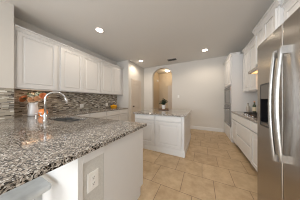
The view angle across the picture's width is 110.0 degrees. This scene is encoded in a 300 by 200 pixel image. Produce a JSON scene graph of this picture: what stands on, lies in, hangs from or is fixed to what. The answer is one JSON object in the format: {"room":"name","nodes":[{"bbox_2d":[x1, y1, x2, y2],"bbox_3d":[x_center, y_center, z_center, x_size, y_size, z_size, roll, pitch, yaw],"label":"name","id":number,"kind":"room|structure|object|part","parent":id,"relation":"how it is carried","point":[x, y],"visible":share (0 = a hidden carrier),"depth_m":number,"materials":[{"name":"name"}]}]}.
{"room":"kitchen","nodes":[
{"label":"kitchen","id":0,"kind":"room"},
{"bbox_2d":[0,0,13,119],"bbox_3d":[-2.976,-0.220,1.303,0.550,2.920,1.500,0,0,26],"label":"wall","id":1,"kind":"structure","parent":0,"point":[6,8],"depth_m":1.79,"materials":[{"name":"grey paint"}]},
{"bbox_2d":[0,88,13,119],"bbox_3d":[-2.733,0.060,1.184,0.010,0.531,1.500,0,0,26],"label":"backsplash","id":2,"kind":"structure","parent":1,"relation":"attached to","point":[6,94],"depth_m":1.78,"materials":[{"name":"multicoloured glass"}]},
{"bbox_2d":[14,17,116,115],"bbox_3d":[-2.178,-0.220,3.391,0.130,2.920,2.950,0,0,26],"label":"wall","id":3,"kind":"structure","parent":0,"point":[56,102],"depth_m":2.87,"materials":[{"name":"grey paint"}]},
{"bbox_2d":[14,30,57,90],"bbox_3d":[-2.458,-0.780,2.264,0.363,1.140,0.656,0,0,26],"label":"upper cabinet","id":4,"kind":"object","parent":3,"relation":"attached to","point":[35,59],"visible":0.88,"depth_m":2.12,"materials":[{"name":"white paint"}]},
{"bbox_2d":[14,89,116,115],"bbox_3d":[-2.124,0.048,3.364,0.010,0.556,2.950,0,0,26],"label":"backsplash","id":5,"kind":"structure","parent":3,"relation":"attached to","point":[56,102],"depth_m":2.93,"materials":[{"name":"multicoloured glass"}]},
{"bbox_2d":[57,46,99,93],"bbox_3d":[-2.059,-0.780,3.070,0.363,1.140,1.138,0,0,26],"label":"upper cabinet","id":6,"kind":"object","parent":3,"relation":"attached to","point":[77,73],"visible":0.96,"depth_m":2.85,"materials":[{"name":"white paint"}]},
{"bbox_2d":[14,24,123,69],"bbox_3d":[-1.790,-1.317,3.203,0.050,0.085,2.933,0,0,26],"label":"crown molding","id":7,"kind":"structure","parent":6,"relation":"attached to","point":[16,27],"depth_m":2.45,"materials":[{"name":"white paint"}]},
{"bbox_3d":[-2.029,-0.748,2.749,0.024,1.035,0.520,0,0,26],"label":"door","id":8,"kind":"part","parent":6,"relation":"part of","materials":[{"name":"white paint"}]},
{"bbox_3d":[-1.789,-0.748,3.235,0.024,1.035,0.545,0,0,26],"label":"door","id":9,"kind":"part","parent":6,"relation":"part of","materials":[{"name":"white paint"}]},
{"bbox_2d":[100,62,122,94],"bbox_3d":[-1.555,-0.780,4.090,0.363,1.140,1.133,0,0,26],"label":"upper cabinet","id":10,"kind":"object","parent":3,"relation":"attached to","point":[111,78],"visible":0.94,"depth_m":3.88,"materials":[{"name":"white paint"}]},
{"bbox_3d":[-1.530,-0.748,3.759,0.024,1.035,0.515,0,0,26],"label":"door","id":11,"kind":"part","parent":10,"relation":"part of","materials":[{"name":"white paint"}]},
{"bbox_3d":[-1.314,-0.748,4.196,0.024,1.035,0.440,0,0,26],"label":"door","id":12,"kind":"part","parent":10,"relation":"part of","materials":[{"name":"white paint"}]},
{"bbox_2d":[83,154,102,199],"bbox_3d":[-1.430,0.802,1.281,2.260,0.875,0.170,0,0,26],"label":"wall","id":13,"kind":"structure","parent":0,"point":[96,193],"depth_m":0.79,"materials":[{"name":"grey paint"}]},
{"bbox_2d":[41,156,82,199],"bbox_3d":[-1.470,0.802,1.187,2.272,0.875,0.035,0,0,26],"label":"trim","id":14,"kind":"structure","parent":13,"relation":"attached to","point":[66,181],"depth_m":0.73,"materials":[{"name":"white paint"}]},
{"bbox_2d":[87,168,97,193],"bbox_3d":[-0.416,0.590,0.772,0.009,0.135,0.088,0,0,26],"label":"power outlet","id":15,"kind":"object","parent":13,"relation":"attached to","point":[92,178],"visible":1,"depth_m":0.76,"materials":[{"name":"white plastic"}]},
{"bbox_2d":[83,146,103,163],"bbox_3d":[-0.411,0.395,0.777,0.014,0.060,0.168,0,0,26],"label":"trim","id":16,"kind":"structure","parent":13,"relation":"attached to","point":[89,156],"depth_m":0.76,"materials":[{"name":"white paint"}]},
{"bbox_2d":[117,60,143,121],"bbox_3d":[-0.923,-0.220,5.219,0.760,2.920,1.440,0,0,26],"label":"wall","id":17,"kind":"structure","parent":0,"point":[132,70],"depth_m":4.53,"materials":[{"name":"grey paint"}]},
{"bbox_2d":[131,78,140,121],"bbox_3d":[-0.606,0.152,4.918,0.075,2.175,0.830,0,0,26],"label":"door","id":18,"kind":"structure","parent":17,"relation":"in","point":[135,84],"depth_m":4.84,"materials":[{"name":"beige paint"}]},
{"bbox_2d":[5,0,274,73],"bbox_3d":[-0.589,-1.730,1.741,6.600,0.100,10.400,0,0,26],"label":"ceiling","id":19,"kind":"structure","parent":0,"point":[154,32],"depth_m":2.34,"materials":[{"name":"white paint"}]},
{"bbox_2d":[95,27,103,32],"bbox_3d":[-1.210,-1.675,2.517,0.196,0.010,0.196,0,0,26],"label":"recessed light","id":20,"kind":"object","parent":19,"relation":"in","point":[98,29],"visible":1,"depth_m":2.51,"materials":[{"name":"white paint"}]},
{"bbox_2d":[154,72,158,107],"bbox_3d":[0.233,-0.220,6.193,0.130,2.920,1.290,0,0,26],"label":"wall","id":21,"kind":"structure","parent":0,"point":[156,75],"depth_m":6.37,"materials":[{"name":"beige paint"}]},
{"bbox_2d":[159,72,171,107],"bbox_3d":[1.339,-0.220,6.433,1.900,2.920,0.120,0,0,26],"label":"wall","id":22,"kind":"structure","parent":0,"point":[165,79],"depth_m":6.58,"materials":[{"name":"beige paint"}]},
{"bbox_2d":[168,85,171,108],"bbox_3d":[1.511,0.177,6.239,0.930,2.125,0.075,0,0,26],"label":"door","id":23,"kind":"structure","parent":22,"relation":"in","point":[170,86],"depth_m":6.39,"materials":[{"name":"beige paint"}]},
{"bbox_2d":[144,53,243,131],"bbox_3d":[1.570,-0.220,4.734,4.140,2.920,0.140,0,0,26],"label":"wall","id":24,"kind":"structure","parent":0,"point":[199,84],"depth_m":4.44,"materials":[{"name":"grey paint"}]},
{"bbox_2d":[190,125,222,131],"bbox_3d":[1.923,1.174,4.473,1.996,0.132,0.016,0,0,26],"label":"baseboard","id":25,"kind":"structure","parent":24,"relation":"attached to","point":[191,127],"depth_m":4.27,"materials":[{"name":"white paint"}]},
{"bbox_2d":[137,129,256,199],"bbox_3d":[-0.589,1.290,1.741,6.600,0.100,10.400,0,0,26],"label":"floor","id":26,"kind":"structure","parent":0,"point":[213,167],"depth_m":1.77,"materials":[{"name":"beige tile"}]},
{"bbox_2d":[0,176,51,199],"bbox_3d":[-0.965,0.912,0.650,0.415,0.655,0.410,0,0,26],"label":"bar stool","id":27,"kind":"object","parent":26,"relation":"on","point":[33,189],"visible":0.49,"depth_m":0.69,"materials":[{"name":"white wood"}]},
{"bbox_2d":[77,111,105,118],"bbox_3d":[-1.936,0.803,3.037,0.633,0.873,1.108,0,0,26],"label":"base cabinet","id":28,"kind":"object","parent":26,"relation":"on","point":[97,114],"visible":0.18,"depth_m":3.07,"materials":[{"name":"white paint"}]},
{"bbox_3d":[-1.544,0.457,3.144,0.024,0.157,0.530,0,0,26],"label":"drawer","id":29,"kind":"part","parent":28,"relation":"part of","materials":[{"name":"white paint"}]},
{"bbox_2d":[106,109,127,120],"bbox_3d":[-1.441,0.803,4.039,0.633,0.873,1.123,0,0,26],"label":"base cabinet","id":30,"kind":"object","parent":26,"relation":"on","point":[122,115],"visible":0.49,"depth_m":3.88,"materials":[{"name":"white paint"}]},
{"bbox_2d":[0,107,146,194],"bbox_3d":[-1.035,0.345,2.508,2.699,0.039,3.520,0,0,26],"label":"countertop","id":31,"kind":"structure","parent":30,"relation":"on","point":[31,148],"depth_m":0.87,"materials":[{"name":"stone"}]},
{"bbox_2d":[27,102,38,115],"bbox_3d":[-2.404,0.187,2.148,0.187,0.278,0.168,0,0,-39],"label":"pitcher","id":32,"kind":"object","parent":31,"relation":"on","point":[32,108],"visible":0.91,"depth_m":2.10,"materials":[{"name":"white ceramic"}]},
{"bbox_2d":[26,96,34,101],"bbox_3d":[-2.337,0.077,2.087,0.103,0.299,0.125,0,0,-3],"label":"rose","id":33,"kind":"object","parent":32,"relation":"in","point":[29,99],"visible":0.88,"depth_m":2.06,"materials":[{"name":"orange plant"}]},
{"bbox_2d":[34,96,41,102],"bbox_3d":[-2.289,0.069,2.102,0.181,0.314,0.099,0,0,0],"label":"rose","id":34,"kind":"object","parent":32,"relation":"in","point":[36,98],"visible":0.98,"depth_m":2.10,"materials":[{"name":"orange plant"}]},
{"bbox_2d":[39,93,47,98],"bbox_3d":[-2.240,0.038,2.136,0.248,0.376,0.103,0,0,-14],"label":"rose","id":35,"kind":"object","parent":32,"relation":"in","point":[41,95],"visible":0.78,"depth_m":2.14,"materials":[{"name":"orange plant"}]},
{"bbox_2d":[38,107,47,115],"bbox_3d":[-2.186,0.231,2.146,0.143,0.190,0.143,0,0,26],"label":"pumpkin","id":36,"kind":"object","parent":31,"relation":"on","point":[42,109],"visible":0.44,"depth_m":2.09,"materials":[{"name":"orange plant"}]},
{"bbox_2d":[39,91,67,120],"bbox_3d":[-1.579,0.092,1.738,0.365,0.468,0.089,0,0,-39],"label":"faucet","id":37,"kind":"object","parent":31,"relation":"on","point":[44,115],"visible":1,"depth_m":1.66,"materials":[{"name":"silver metal"}]},
{"bbox_3d":[-1.571,0.042,1.749,0.028,0.368,0.274,0,0,44],"label":"spout","id":38,"kind":"part","parent":37,"relation":"part of","materials":[{"name":"silver metal"}]},
{"bbox_2d":[53,118,79,122],"bbox_3d":[-1.460,0.458,1.843,0.770,0.184,0.370,0,0,26],"label":"sink","id":39,"kind":"object","parent":31,"relation":"in","point":[66,120],"visible":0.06,"depth_m":2.04,"materials":[{"name":"silver metal"}]},
{"bbox_3d":[-1.639,0.458,1.931,0.370,0.184,0.370,0,0,26],"label":"bowl","id":40,"kind":"part","parent":39,"relation":"part of","materials":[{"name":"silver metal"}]},
{"bbox_3d":[-1.276,0.457,3.687,0.024,0.157,0.600,0,0,26],"label":"drawer","id":41,"kind":"part","parent":30,"relation":"part of","materials":[{"name":"white paint"}]},
{"bbox_3d":[-1.276,0.835,3.687,0.024,0.570,0.600,0,0,26],"label":"door","id":42,"kind":"part","parent":30,"relation":"part of","materials":[{"name":"white paint"}]},
{"bbox_3d":[-1.036,0.457,4.171,0.024,0.157,0.440,0,0,26],"label":"drawer","id":43,"kind":"part","parent":30,"relation":"part of","materials":[{"name":"white paint"}]},
{"bbox_3d":[-1.036,0.835,4.171,0.024,0.570,0.440,0,0,26],"label":"door","id":44,"kind":"part","parent":30,"relation":"part of","materials":[{"name":"white paint"}]},
{"bbox_2d":[103,128,142,199],"bbox_3d":[-1.158,0.803,1.613,2.065,0.873,0.661,0,0,26],"label":"base cabinet","id":45,"kind":"object","parent":26,"relation":"on","point":[123,157],"visible":0.25,"depth_m":1.09,"materials":[{"name":"white paint"}]},
{"bbox_2d":[135,113,190,157],"bbox_3d":[0.465,0.803,3.152,1.308,0.873,1.404,0,0,26],"label":"base cabinet","id":46,"kind":"object","parent":26,"relation":"on","point":[171,135],"visible":0.84,"depth_m":2.46,"materials":[{"name":"white paint"}]},
{"bbox_3d":[-0.137,0.436,2.680,0.560,0.117,0.024,0,0,26],"label":"drawer","id":47,"kind":"part","parent":46,"relation":"part of","materials":[{"name":"white paint"}]},
{"bbox_3d":[-0.137,0.802,2.680,0.560,0.575,0.024,0,0,26],"label":"door","id":48,"kind":"part","parent":46,"relation":"part of","materials":[{"name":"white paint"}]},
{"bbox_2d":[133,108,191,116],"bbox_3d":[0.474,0.345,3.176,1.365,0.039,1.485,0,0,26],"label":"countertop","id":49,"kind":"structure","parent":46,"relation":"on","point":[170,112],"depth_m":2.74,"materials":[{"name":"stone"}]},
{"bbox_3d":[0.458,0.308,3.522,0.360,0.036,0.360,0,0,26],"label":"serving tray","id":50,"kind":"object","parent":49,"relation":"on","visible":0},
{"bbox_2d":[159,98,166,108],"bbox_3d":[0.460,0.120,3.534,0.321,0.358,0.332,0,0,-27],"label":"potted plant","id":51,"kind":"object","parent":50,"relation":"on","point":[164,101],"visible":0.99,"depth_m":3.48,"materials":[{"name":"green plant"}]},
{"bbox_3d":[0.467,1.175,3.157,1.308,0.130,1.393,0,0,26],"label":"moulding","id":52,"kind":"part","parent":46,"relation":"part of","materials":[{"name":"white paint"}]},
{"bbox_3d":[0.412,0.436,2.409,0.595,0.117,0.024,0,0,26],"label":"drawer","id":53,"kind":"part","parent":46,"relation":"part of","materials":[{"name":"white paint"}]},
{"bbox_3d":[0.412,0.802,2.409,0.595,0.575,0.024,0,0,26],"label":"door","id":54,"kind":"part","parent":46,"relation":"part of","materials":[{"name":"white paint"}]},
{"bbox_2d":[231,113,239,148],"bbox_3d":[2.540,0.803,2.710,0.603,0.873,0.528,0,0,26],"label":"base cabinet","id":55,"kind":"object","parent":26,"relation":"on","point":[234,134],"visible":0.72,"depth_m":2.79,"materials":[{"name":"white paint"}]},
{"bbox_3d":[2.287,0.455,2.832,0.040,0.154,0.505,0,0,26],"label":"drawer","id":56,"kind":"part","parent":55,"relation":"part of","materials":[{"name":"white paint"}]},
{"bbox_3d":[2.287,0.834,2.832,0.040,0.572,0.505,0,0,26],"label":"door","id":57,"kind":"part","parent":55,"relation":"part of","materials":[{"name":"white paint"}]},
{"bbox_2d":[223,52,256,142],"bbox_3d":[2.844,-0.060,3.374,0.649,2.600,1.030,0,0,26],"label":"tall cabinet","id":58,"kind":"object","parent":26,"relation":"on","point":[233,65],"visible":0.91,"depth_m":3.03,"materials":[{"name":"white paint"}]},
{"bbox_3d":[2.700,-0.865,3.732,0.024,0.810,0.455,0,0,26],"label":"door","id":59,"kind":"part","parent":58,"relation":"part of","materials":[{"name":"white paint"}]},
{"bbox_2d":[224,105,230,126],"bbox_3d":[2.763,0.490,3.442,0.496,0.630,0.910,0,0,26],"label":"wall oven","id":60,"kind":"object","parent":58,"relation":"in","point":[227,108],"visible":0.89,"depth_m":3.44,"materials":[{"name":"silver metal"}]},
{"bbox_2d":[224,86,230,105],"bbox_3d":[2.785,-0.130,3.431,0.448,0.590,0.910,0,0,26],"label":"microwave","id":61,"kind":"object","parent":58,"relation":"in","point":[227,91],"visible":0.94,"depth_m":3.44,"materials":[{"name":"silver metal"}]},
{"bbox_3d":[2.597,0.975,3.524,0.024,0.290,0.920,0,0,26],"label":"drawer","id":62,"kind":"part","parent":58,"relation":"part of","materials":[{"name":"white paint"}]},
{"bbox_3d":[2.494,-0.865,3.316,0.024,0.810,0.455,0,0,26],"label":"door","id":63,"kind":"part","parent":58,"relation":"part of","materials":[{"name":"white paint"}]},
{"bbox_3d":[2.661,-1.317,3.465,0.240,0.085,1.030,0,0,26],"label":"crown","id":64,"kind":"part","parent":58,"relation":"part of","materials":[{"name":"white paint"}]},
{"bbox_2d":[237,115,255,169],"bbox_3d":[2.241,0.803,2.105,0.603,0.873,0.818,0,0,26],"label":"base cabinet","id":65,"kind":"object","parent":26,"relation":"on","point":[244,130],"visible":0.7,"depth_m":2.13,"materials":[{"name":"white paint"}]},
{"bbox_3d":[1.989,0.987,2.229,0.040,0.266,0.790,0,0,26],"label":"drawer","id":66,"kind":"part","parent":65,"relation":"part of","materials":[{"name":"white paint"}]},
{"bbox_3d":[1.989,0.455,2.229,0.040,0.154,0.790,0,0,26],"label":"drawer","id":67,"kind":"part","parent":65,"relation":"part of","materials":[{"name":"white paint"}]},
{"bbox_3d":[1.989,0.693,2.229,0.040,0.290,0.790,0,0,26],"label":"drawer","id":68,"kind":"part","parent":65,"relation":"part of","materials":[{"name":"white paint"}]},
{"bbox_2d":[251,121,256,170],"bbox_3d":[1.851,0.803,1.316,0.603,0.873,0.938,0,0,26],"label":"base cabinet","id":69,"kind":"object","parent":26,"relation":"on","point":[253,124],"visible":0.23,"depth_m":1.75,"materials":[{"name":"white paint"}]},
{"bbox_2d":[231,111,256,122],"bbox_3d":[2.151,0.345,1.921,0.604,0.039,2.289,0,0,26],"label":"countertop","id":70,"kind":"structure","parent":69,"relation":"on","point":[239,113],"depth_m":2.21,"materials":[{"name":"stone"}]},
{"bbox_2d":[246,103,249,111],"bbox_3d":[2.581,0.205,2.762,0.080,0.241,0.080,0,0,26],"label":"glass bottle","id":71,"kind":"object","parent":70,"relation":"on","point":[247,106],"visible":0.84,"depth_m":2.74,"materials":[{"name":"grey"}]},
{"bbox_2d":[242,112,256,118],"bbox_3d":[2.211,0.303,2.058,0.460,0.046,0.730,0,0,26],"label":"cooktop","id":72,"kind":"object","parent":70,"relation":"in","point":[251,114],"visible":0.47,"depth_m":2.15,"materials":[{"name":"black metal"}]},
{"bbox_2d":[252,101,255,112],"bbox_3d":[2.662,0.180,2.678,0.074,0.291,0.074,0,0,26],"label":"wine bottle","id":73,"kind":"object","parent":70,"relation":"on","point":[254,105],"visible":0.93,"depth_m":2.67,"materials":[{"name":"green glass"}]},
{"bbox_3d":[1.703,0.455,1.651,0.040,0.154,0.460,0,0,26],"label":"drawer","id":74,"kind":"part","parent":69,"relation":"part of","materials":[{"name":"white paint"}]},
{"bbox_2d":[257,7,299,199],"bbox_3d":[1.260,0.340,0.527,0.868,1.800,0.918,0,0,26],"label":"refrigerator","id":75,"kind":"object","parent":26,"relation":"on","point":[278,55],"visible":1,"depth_m":0.76,"materials":[{"name":"silver metal"}]},
{"bbox_3d":[1.075,-0.074,0.969,0.032,0.128,0.126,0,0,26],"label":"control panel","id":76,"kind":"part","parent":75,"relation":"part of","materials":[{"name":"grey metal"}]},
{"bbox_3d":[1.078,0.315,0.916,0.080,1.750,0.382,0,0,26],"label":"door","id":77,"kind":"part","parent":75,"relation":"part of","materials":[{"name":"silver metal"}]},
{"bbox_3d":[0.945,0.045,0.805,0.058,0.834,0.024,0,0,26],"label":"handle","id":78,"kind":"part","parent":75,"relation":"part of","materials":[{"name":"silver metal"}]},
{"bbox_3d":[0.910,0.030,0.733,0.058,0.804,0.024,0,0,26],"label":"handle","id":79,"kind":"part","parent":75,"relation":"part of","materials":[{"name":"silver metal"}]},
{"bbox_3d":[0.872,0.315,0.500,0.080,1.750,0.526,0,0,26],"label":"door","id":80,"kind":"part","parent":75,"relation":"part of","materials":[{"name":"silver metal"}]},
{"bbox_3d":[2.197,-0.220,1.195,0.120,2.920,5.890,0,0,26],"label":"wall","id":81,"kind":"structure","parent":0,"visible":0},
{"bbox_2d":[242,36,256,91],"bbox_3d":[2.549,-0.785,2.473,0.379,1.150,0.841,0,0,26],"label":"upper cabinet","id":82,"kind":"object","parent":81,"relation":"attached to","point":[249,80],"visible":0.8,"depth_m":2.52,"materials":[{"name":"white paint"}]},
{"bbox_3d":[2.507,-0.748,2.732,0.024,1.035,0.380,0,0,26],"label":"door","id":83,"kind":"part","parent":82,"relation":"part of","materials":[{"name":"white paint"}]},
{"bbox_3d":[2.402,-1.317,2.546,0.050,0.085,0.839,0,0,26],"label":"crown","id":84,"kind":"part","parent":82,"relation":"part of","materials":[{"name":"white paint"}]},
{"bbox_3d":[2.330,-0.748,2.373,0.024,1.035,0.400,0,0,26],"label":"door","id":85,"kind":"part","parent":82,"relation":"part of","materials":[{"name":"white paint"}]},
{"bbox_2d":[252,0,284,65],"bbox_3d":[2.178,-1.070,1.779,0.429,0.760,0.816,0,0,26],"label":"upper cabinet","id":86,"kind":"object","parent":81,"relation":"attached to","point":[273,18],"visible":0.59,"depth_m":1.69,"materials":[{"name":"white paint"}]},
{"bbox_2d":[248,66,256,73],"bbox_3d":[2.145,-0.617,1.795,0.501,0.143,0.720,0,0,26],"label":"range hood","id":87,"kind":"object","parent":86,"relation":"attached to","point":[254,70],"visible":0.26,"depth_m":2.07,"materials":[{"name":"silver metal"}]},
{"bbox_3d":[2.095,-1.032,2.012,0.024,0.645,0.336,0,0,26],"label":"door","id":88,"kind":"part","parent":86,"relation":"part of","materials":[{"name":"white paint"}]},
{"bbox_3d":[2.029,-1.407,1.853,0.095,0.085,0.816,0,0,26],"label":"crown","id":89,"kind":"part","parent":86,"relation":"part of","materials":[{"name":"white paint"}]},
{"bbox_3d":[2.040,-1.045,1.847,0.021,0.710,0.718,0,0,26],"label":"frame","id":90,"kind":"part","parent":86,"relation":"part of","materials":[{"name":"white paint"}]},
{"bbox_3d":[1.943,-1.032,1.704,0.024,0.645,0.336,0,0,26],"label":"door","id":91,"kind":"part","parent":86,"relation":"part of","materials":[{"name":"white paint"}]},
{"bbox_2d":[281,0,299,20],"bbox_3d":[1.827,-1.010,0.990,0.359,0.700,0.993,0,0,26],"label":"upper cabinet","id":92,"kind":"object","parent":81,"relation":"attached to","point":[290,6],"visible":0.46,"depth_m":1.40,"materials":[{"name":"white paint"}]},
{"bbox_3d":[1.689,-1.317,1.059,0.050,0.085,0.991,0,0,26],"label":"crown","id":93,"kind":"part","parent":92,"relation":"part of","materials":[{"name":"white paint"}]}
]}

